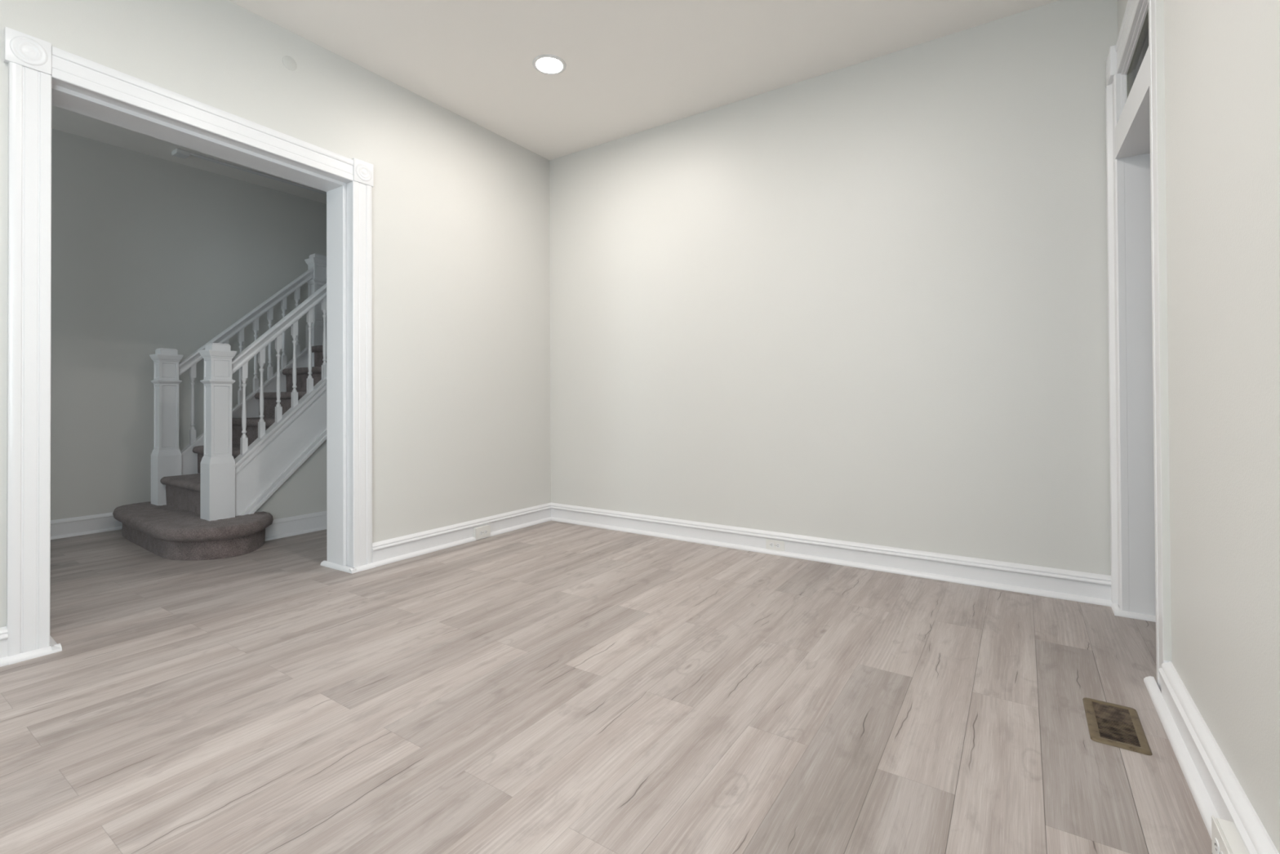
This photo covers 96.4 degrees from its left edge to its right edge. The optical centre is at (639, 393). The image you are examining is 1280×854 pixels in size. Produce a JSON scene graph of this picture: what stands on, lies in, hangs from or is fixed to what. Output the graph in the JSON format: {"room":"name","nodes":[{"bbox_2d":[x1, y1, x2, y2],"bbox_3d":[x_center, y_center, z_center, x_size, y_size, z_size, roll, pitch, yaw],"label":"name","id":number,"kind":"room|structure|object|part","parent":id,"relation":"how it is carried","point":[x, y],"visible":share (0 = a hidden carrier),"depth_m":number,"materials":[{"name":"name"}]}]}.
{"room":"empty living room","nodes":[
{"label":"empty living room","id":0,"kind":"room"},
{"bbox_2d":[50,128,326,519],"bbox_3d":[-3.933,-0.412,4.264,0.150,2.829,6.700,-1,-1,34],"label":"wall","id":1,"kind":"structure","parent":0,"point":[149,253],"depth_m":4.33,"materials":[{"name":"paint"}]},
{"bbox_2d":[50,511,122,539],"bbox_3d":[-3.851,0.938,4.198,0.036,0.128,6.389,-1,-1,34],"label":"baseboard","id":2,"kind":"structure","parent":1,"relation":"attached to","point":[101,522],"depth_m":4.06,"materials":[{"name":"paint"}]},
{"bbox_2d":[0,0,551,626],"bbox_3d":[-2.241,-0.434,2.415,0.215,2.829,5.200,-1,-1,34],"label":"wall","id":3,"kind":"structure","parent":0,"point":[461,253],"depth_m":3.50,"materials":[{"name":"paint"}]},
{"bbox_2d":[0,626,8,666],"bbox_3d":[-2.929,0.910,1.123,0.049,0.128,2.293,-1,-1,34],"label":"baseboard","id":4,"kind":"structure","parent":3,"relation":"attached to","point":[4,658],"depth_m":2.07,"materials":[{"name":"paint"}]},
{"bbox_2d":[3,26,375,664],"bbox_3d":[-2.016,-0.175,2.738,0.307,2.312,1.424,-1,-1,34],"label":"door frame","id":5,"kind":"structure","parent":3,"relation":"attached to","point":[42,75],"depth_m":2.33,"materials":[{"name":"paint"}]},
{"bbox_3d":[-2.278,-0.117,2.137,0.025,2.190,0.110,-1,-1,34],"label":"casing","id":6,"kind":"part","parent":5,"relation":"part of","materials":[{"name":"paint"}]},
{"bbox_3d":[-2.358,0.968,2.207,0.307,0.022,0.150,-1,-1,34],"label":"shoe moulding","id":7,"kind":"part","parent":5,"relation":"part of","materials":[{"name":"paint"}]},
{"bbox_3d":[-1.925,-1.250,2.684,0.025,0.147,1.184,-1,-1,34],"label":"head casing","id":8,"kind":"part","parent":5,"relation":"part of","materials":[{"name":"paint"}]},
{"bbox_3d":[-1.660,0.973,3.254,0.307,0.022,0.150,-1,-1,34],"label":"shoe moulding","id":9,"kind":"part","parent":5,"relation":"part of","materials":[{"name":"paint"}]},
{"bbox_3d":[-1.560,-0.097,3.214,0.025,2.159,0.110,-1,-1,34],"label":"casing","id":10,"kind":"part","parent":5,"relation":"part of","materials":[{"name":"paint"}]},
{"bbox_2d":[282,55,297,70],"bbox_3d":[-1.786,-1.683,2.920,0.002,0.068,0.068,-1,-1,34],"label":"cover","id":11,"kind":"object","parent":3,"relation":"attached to","point":[289,62],"visible":1,"depth_m":2.92,"materials":[{"name":"paint"}]},
{"bbox_2d":[372,502,551,567],"bbox_3d":[-1.098,0.921,3.870,0.049,0.128,1.502,-1,-1,34],"label":"baseboard","id":12,"kind":"structure","parent":3,"relation":"attached to","point":[405,547],"depth_m":3.68,"materials":[{"name":"paint"}]},
{"bbox_2d":[473,524,490,539],"bbox_3d":[-1.071,0.942,3.883,0.032,0.078,0.127,-1,-1,34],"label":"outlet","id":13,"kind":"object","parent":3,"relation":"attached to","point":[482,531],"visible":1,"depth_m":3.87,"materials":[{"name":"plastic"}]},
{"bbox_2d":[255,439,326,519],"bbox_3d":[-1.820,0.398,5.009,0.050,1.200,2.790,-1,-1,34],"label":"wall","id":14,"kind":"structure","parent":0,"point":[304,491],"depth_m":4.09,"materials":[{"name":"paint"}]},
{"bbox_2d":[264,511,326,541],"bbox_3d":[-1.798,0.933,4.956,0.036,0.128,2.850,-1,-1,34],"label":"baseboard","id":15,"kind":"structure","parent":14,"relation":"attached to","point":[313,522],"depth_m":4.03,"materials":[{"name":"paint"}]},
{"bbox_2d":[51,0,1058,204],"bbox_3d":[-0.522,-1.936,1.997,8.366,0.150,6.700,-1,-1,34],"label":"ceiling","id":16,"kind":"structure","parent":0,"point":[633,66],"depth_m":3.09,"materials":[{"name":"paint"}]},
{"bbox_2d":[171,148,326,195],"bbox_3d":[-2.770,-1.807,5.397,0.100,0.032,2.635,-1,-1,34],"label":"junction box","id":17,"kind":"object","parent":16,"relation":"attached to","point":[178,153],"visible":0.76,"depth_m":4.58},
{"bbox_2d":[532,54,566,75],"bbox_3d":[-0.511,-1.848,3.228,0.190,0.007,0.190,-1,-1,34],"label":"recessed light","id":18,"kind":"object","parent":16,"relation":"in","point":[550,64],"visible":1,"depth_m":3.22,"materials":[{"name":"white plastic"}]},
{"bbox_2d":[0,520,1212,853],"bbox_3d":[-0.542,0.968,1.968,8.116,0.001,6.450,-1,-1,34],"label":"floor","id":19,"kind":"structure","parent":0,"point":[550,686],"depth_m":1.76,"materials":[{"name":"plastic"}]},
{"bbox_2d":[112,253,326,559],"bbox_3d":[-2.374,-0.151,4.884,1.521,2.299,3.037,-1,-1,34],"label":"staircase","id":20,"kind":"structure","parent":19,"relation":"on","point":[206,495],"depth_m":3.96,"materials":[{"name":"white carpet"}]},
{"bbox_3d":[-3.465,0.292,4.190,0.142,1.045,0.142,-1,-1,34],"label":"newel post","id":21,"kind":"part","parent":20,"relation":"part of","materials":[{"name":"paint"}]},
{"bbox_3d":[-2.701,0.293,3.665,0.142,1.028,0.142,-1,-1,34],"label":"newel post","id":22,"kind":"part","parent":20,"relation":"part of","materials":[{"name":"paint"}]},
{"bbox_3d":[-3.131,0.145,4.694,0.036,1.324,1.072,-1,-1,34],"label":"stringer panel","id":23,"kind":"part","parent":20,"relation":"part of","materials":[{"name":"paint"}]},
{"bbox_3d":[-3.169,-0.611,4.648,0.066,0.993,0.973,-1,-1,34],"label":"handrail","id":24,"kind":"part","parent":20,"relation":"part of","materials":[{"name":"paint"}]},
{"bbox_3d":[-2.401,-0.633,4.129,0.066,1.054,0.986,-1,-1,34],"label":"handrail","id":25,"kind":"part","parent":20,"relation":"part of","materials":[{"name":"paint"}]},
{"bbox_3d":[-2.358,0.129,4.171,0.052,1.351,1.084,-1,-1,34],"label":"stringer panel","id":26,"kind":"part","parent":20,"relation":"part of","materials":[{"name":"paint"}]},
{"bbox_3d":[-2.331,0.001,4.154,0.015,1.091,1.084,-1,-1,34],"label":"stringer moulding","id":27,"kind":"part","parent":20,"relation":"part of","materials":[{"name":"paint"}]},
{"bbox_3d":[-2.314,0.296,4.167,0.022,1.006,1.041,-1,-1,34],"label":"skirt moulding","id":28,"kind":"part","parent":20,"relation":"part of","materials":[{"name":"paint"}]},
{"bbox_3d":[-2.868,-0.616,5.100,0.142,1.040,0.142,-1,-1,34],"label":"newel post","id":29,"kind":"part","parent":20,"relation":"part of","materials":[{"name":"paint"}]},
{"bbox_2d":[1082,697,1152,755],"bbox_3d":[1.369,0.952,1.652,0.129,0.006,0.268,-1,-1,34],"label":"floor vent","id":30,"kind":"object","parent":19,"relation":"in","point":[1115,725],"visible":1,"depth_m":1.63,"materials":[{"name":"gold metal"}]},
{"bbox_2d":[549,0,1117,575],"bbox_3d":[0.770,-0.441,3.623,3.885,2.829,0.150,-1,-1,34],"label":"wall","id":31,"kind":"structure","parent":0,"point":[865,302],"depth_m":3.20,"materials":[{"name":"paint"}]},
{"bbox_2d":[765,538,784,551],"bbox_3d":[0.817,0.920,3.464,0.117,0.062,0.006,-1,-1,34],"label":"outlet","id":32,"kind":"object","parent":31,"relation":"attached to","point":[774,544],"visible":1,"depth_m":3.46,"materials":[{"name":"plastic"}]},
{"bbox_2d":[551,502,1112,606],"bbox_3d":[0.718,0.910,3.532,3.447,0.128,0.049,-1,-1,34],"label":"baseboard","id":33,"kind":"structure","parent":31,"relation":"attached to","point":[1061,584],"depth_m":3.16,"materials":[{"name":"paint"}]},
{"bbox_2d":[1117,0,1279,853],"bbox_3d":[0.819,-0.466,0.376,0.200,2.829,5.200,-1,-1,34],"label":"wall","id":34,"kind":"structure","parent":0,"point":[1222,57],"depth_m":1.26,"materials":[{"name":"paint"}]},
{"bbox_2d":[1105,0,1171,697],"bbox_3d":[1.961,-0.283,2.133,0.252,2.478,0.987,-1,-1,34],"label":"door frame","id":35,"kind":"structure","parent":34,"relation":"in","point":[1135,90],"depth_m":2.43,"materials":[{"name":"paint"}]},
{"bbox_3d":[2.112,-0.214,2.536,0.048,2.345,0.130,-1,-1,34],"label":"casing","id":36,"kind":"part","parent":35,"relation":"part of","materials":[{"name":"paint"}]},
{"bbox_3d":[1.882,-1.452,2.189,0.025,0.128,0.710,-1,-1,34],"label":"head casing","id":37,"kind":"part","parent":35,"relation":"part of","materials":[{"name":"paint"}]},
{"bbox_3d":[1.905,-1.267,2.173,0.042,0.230,0.709,-1,-1,34],"label":"transom sash","id":38,"kind":"part","parent":35,"relation":"part of","materials":[{"name":"paint"}]},
{"bbox_3d":[1.957,0.946,2.108,0.252,0.020,0.949,-1,-1,34],"label":"shoe moulding","id":39,"kind":"part","parent":35,"relation":"part of","materials":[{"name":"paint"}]},
{"bbox_3d":[1.904,-1.264,2.174,0.004,0.208,0.683,-1,-1,34],"label":"transom pane","id":40,"kind":"part","parent":35,"relation":"part of","materials":[{"name":"clear glass"}]},
{"bbox_3d":[1.659,-0.217,1.831,0.019,2.345,0.125,-1,-1,34],"label":"casing","id":41,"kind":"part","parent":35,"relation":"part of","materials":[{"name":"paint"}]},
{"bbox_2d":[1151,661,1279,853],"bbox_3d":[0.449,0.884,0.025,0.049,0.128,4.212,-1,-1,34],"label":"baseboard","id":42,"kind":"structure","parent":34,"relation":"attached to","point":[1215,789],"depth_m":1.35,"materials":[{"name":"paint"}]},
{"bbox_2d":[1211,814,1248,853],"bbox_3d":[1.157,0.907,1.118,0.038,0.078,0.127,-1,-1,34],"label":"outlet","id":43,"kind":"object","parent":34,"relation":"attached to","point":[1226,838],"visible":1,"depth_m":1.13,"materials":[{"name":"plastic"}]},
{"bbox_2d":[1214,837,1219,853],"bbox_3d":[1.153,0.907,1.144,0.002,0.027,0.025,-1,-1,34],"label":"receptacle","id":44,"kind":"object","parent":43,"relation":"attached to","point":[1216,839],"depth_m":1.14,"materials":[{"name":"white plastic"}]},
{"bbox_3d":[1.145,0.907,1.127,0.004,0.078,0.127,-1,-1,34],"label":"plate","id":45,"kind":"part","parent":43,"relation":"part of","materials":[{"name":"plastic"}]}
]}

